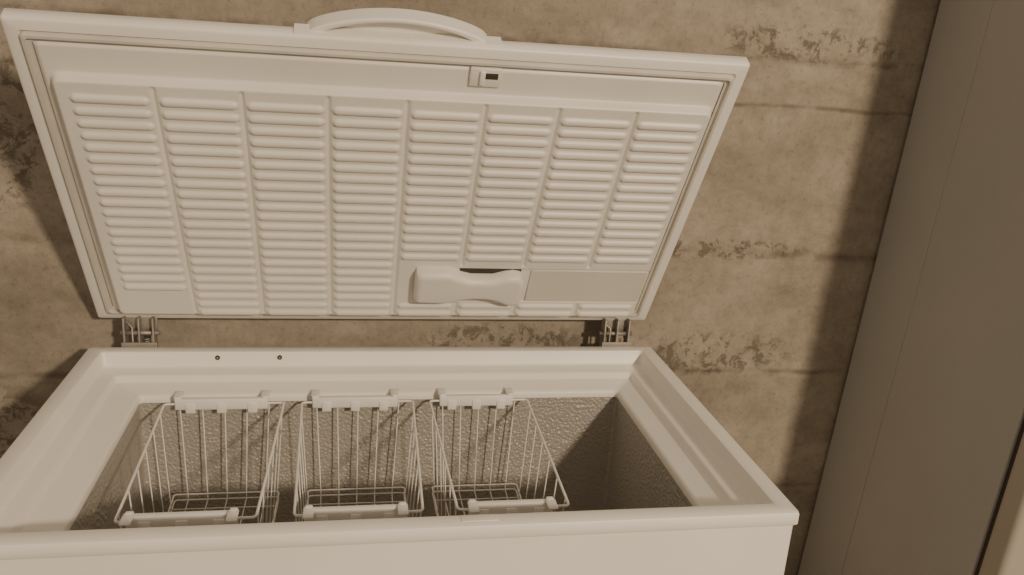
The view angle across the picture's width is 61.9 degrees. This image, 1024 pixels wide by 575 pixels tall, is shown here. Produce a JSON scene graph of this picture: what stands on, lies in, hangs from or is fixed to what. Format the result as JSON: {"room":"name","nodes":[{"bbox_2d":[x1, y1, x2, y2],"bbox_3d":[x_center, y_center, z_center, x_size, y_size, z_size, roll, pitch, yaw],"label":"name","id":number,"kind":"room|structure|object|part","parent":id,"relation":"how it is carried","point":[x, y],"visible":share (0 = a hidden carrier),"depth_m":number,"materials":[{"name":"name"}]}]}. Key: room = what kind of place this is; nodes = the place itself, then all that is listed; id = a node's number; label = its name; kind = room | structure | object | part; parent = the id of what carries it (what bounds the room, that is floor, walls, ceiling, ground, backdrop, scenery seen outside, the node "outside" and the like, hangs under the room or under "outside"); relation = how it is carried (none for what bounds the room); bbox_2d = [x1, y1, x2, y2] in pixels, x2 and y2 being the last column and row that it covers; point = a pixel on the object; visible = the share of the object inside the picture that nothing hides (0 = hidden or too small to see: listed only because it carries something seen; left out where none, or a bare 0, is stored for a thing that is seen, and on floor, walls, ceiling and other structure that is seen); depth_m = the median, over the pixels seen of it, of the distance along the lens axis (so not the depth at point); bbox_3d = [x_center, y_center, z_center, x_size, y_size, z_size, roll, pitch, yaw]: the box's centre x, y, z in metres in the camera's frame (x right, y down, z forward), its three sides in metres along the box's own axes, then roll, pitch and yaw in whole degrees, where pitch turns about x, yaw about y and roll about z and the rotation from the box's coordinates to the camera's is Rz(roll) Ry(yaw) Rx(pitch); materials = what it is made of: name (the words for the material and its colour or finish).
{"room":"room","nodes":[
{"label":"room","id":0,"kind":"room"},
{"bbox_2d":[0,0,940,574],"bbox_3d":[-0.450,-0.294,2.046,7.000,2.500,0.150,1,17,-11],"label":"wall","id":1,"kind":"structure","parent":0,"point":[757,306],"depth_m":2.14,"materials":[{"name":"concrete"}]},
{"bbox_3d":[-0.111,1.669,0.138,7.000,0.100,5.017,1,17,-11],"label":"floor","id":2,"kind":"structure","parent":0,"visible":0},
{"bbox_2d":[0,8,798,574],"bbox_3d":[-0.238,0.288,1.707,1.319,1.611,0.828,1,17,-11],"label":"chest freezer","id":3,"kind":"object","parent":2,"relation":"on","point":[364,163],"visible":1,"depth_m":1.69,"materials":[{"name":"white metal"}]},
{"bbox_3d":[-0.867,0.121,1.941,0.021,0.092,0.005,11,18,23],"label":"link rod","id":4,"kind":"part","parent":3,"relation":"part of","materials":[{"name":"metal"}]},
{"bbox_3d":[-0.848,0.204,1.954,0.076,0.168,0.004,1,17,-11],"label":"plate","id":5,"kind":"part","parent":3,"relation":"part of","materials":[{"name":"metal"}]},
{"bbox_2d":[114,390,284,528],"bbox_3d":[-0.587,0.418,1.661,0.253,0.245,0.519,1,17,-11],"label":"wire basket","id":6,"kind":"object","parent":3,"relation":"attached to","point":[130,519],"visible":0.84,"depth_m":1.77,"materials":[{"name":"metal"}]},
{"bbox_2d":[293,389,423,521],"bbox_3d":[-0.309,0.421,1.713,0.247,0.245,0.519,1,17,-11],"label":"wire basket","id":7,"kind":"object","parent":3,"relation":"attached to","point":[400,510],"visible":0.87,"depth_m":1.82,"materials":[{"name":"metal"}]},
{"bbox_3d":[-0.196,-0.440,1.495,0.361,0.006,0.028,1,49,-11],"label":"handle","id":8,"kind":"part","parent":3,"relation":"part of","materials":[{"name":"white plastic"}]},
{"bbox_3d":[-0.198,-0.463,1.499,0.268,0.031,0.020,1,49,-11],"label":"handle","id":9,"kind":"part","parent":3,"relation":"part of","materials":[{"name":"plastic"}]},
{"bbox_3d":[-0.049,-0.382,1.548,0.058,0.040,0.009,1,49,-11],"label":"latch frame","id":10,"kind":"part","parent":3,"relation":"part of","materials":[{"name":"plastic"}]},
{"bbox_2d":[429,388,569,515],"bbox_3d":[-0.043,0.424,1.764,0.229,0.245,0.519,1,17,-11],"label":"wire basket","id":11,"kind":"object","parent":3,"relation":"attached to","point":[475,507],"visible":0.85,"depth_m":1.88,"materials":[{"name":"metal"}]},
{"bbox_3d":[0.173,-0.004,2.002,0.278,0.106,0.008,1,49,-11],"label":"lamp plate","id":12,"kind":"part","parent":3,"relation":"part of","materials":[{"name":"plastic"}]},
{"bbox_3d":[0.237,0.134,2.150,0.021,0.092,0.005,11,18,23],"label":"link rod","id":13,"kind":"part","parent":3,"relation":"part of","materials":[{"name":"metal"}]},
{"bbox_3d":[0.257,0.217,2.163,0.076,0.168,0.004,1,17,-11],"label":"plate","id":14,"kind":"part","parent":3,"relation":"part of","materials":[{"name":"metal"}]},
{"bbox_2d":[798,0,1023,574],"bbox_3d":[1.318,0.107,2.049,0.710,2.029,0.675,1,17,-11],"label":"cabinet","id":15,"kind":"object","parent":2,"relation":"on","point":[923,473],"visible":1,"depth_m":2.01,"materials":[{"name":"paint"}]},
{"bbox_3d":[1.373,0.170,1.754,0.604,1.940,0.063,4,17,-12],"label":"fridge door","id":16,"kind":"part","parent":15,"relation":"part of","materials":[{"name":"paint"}]}
]}

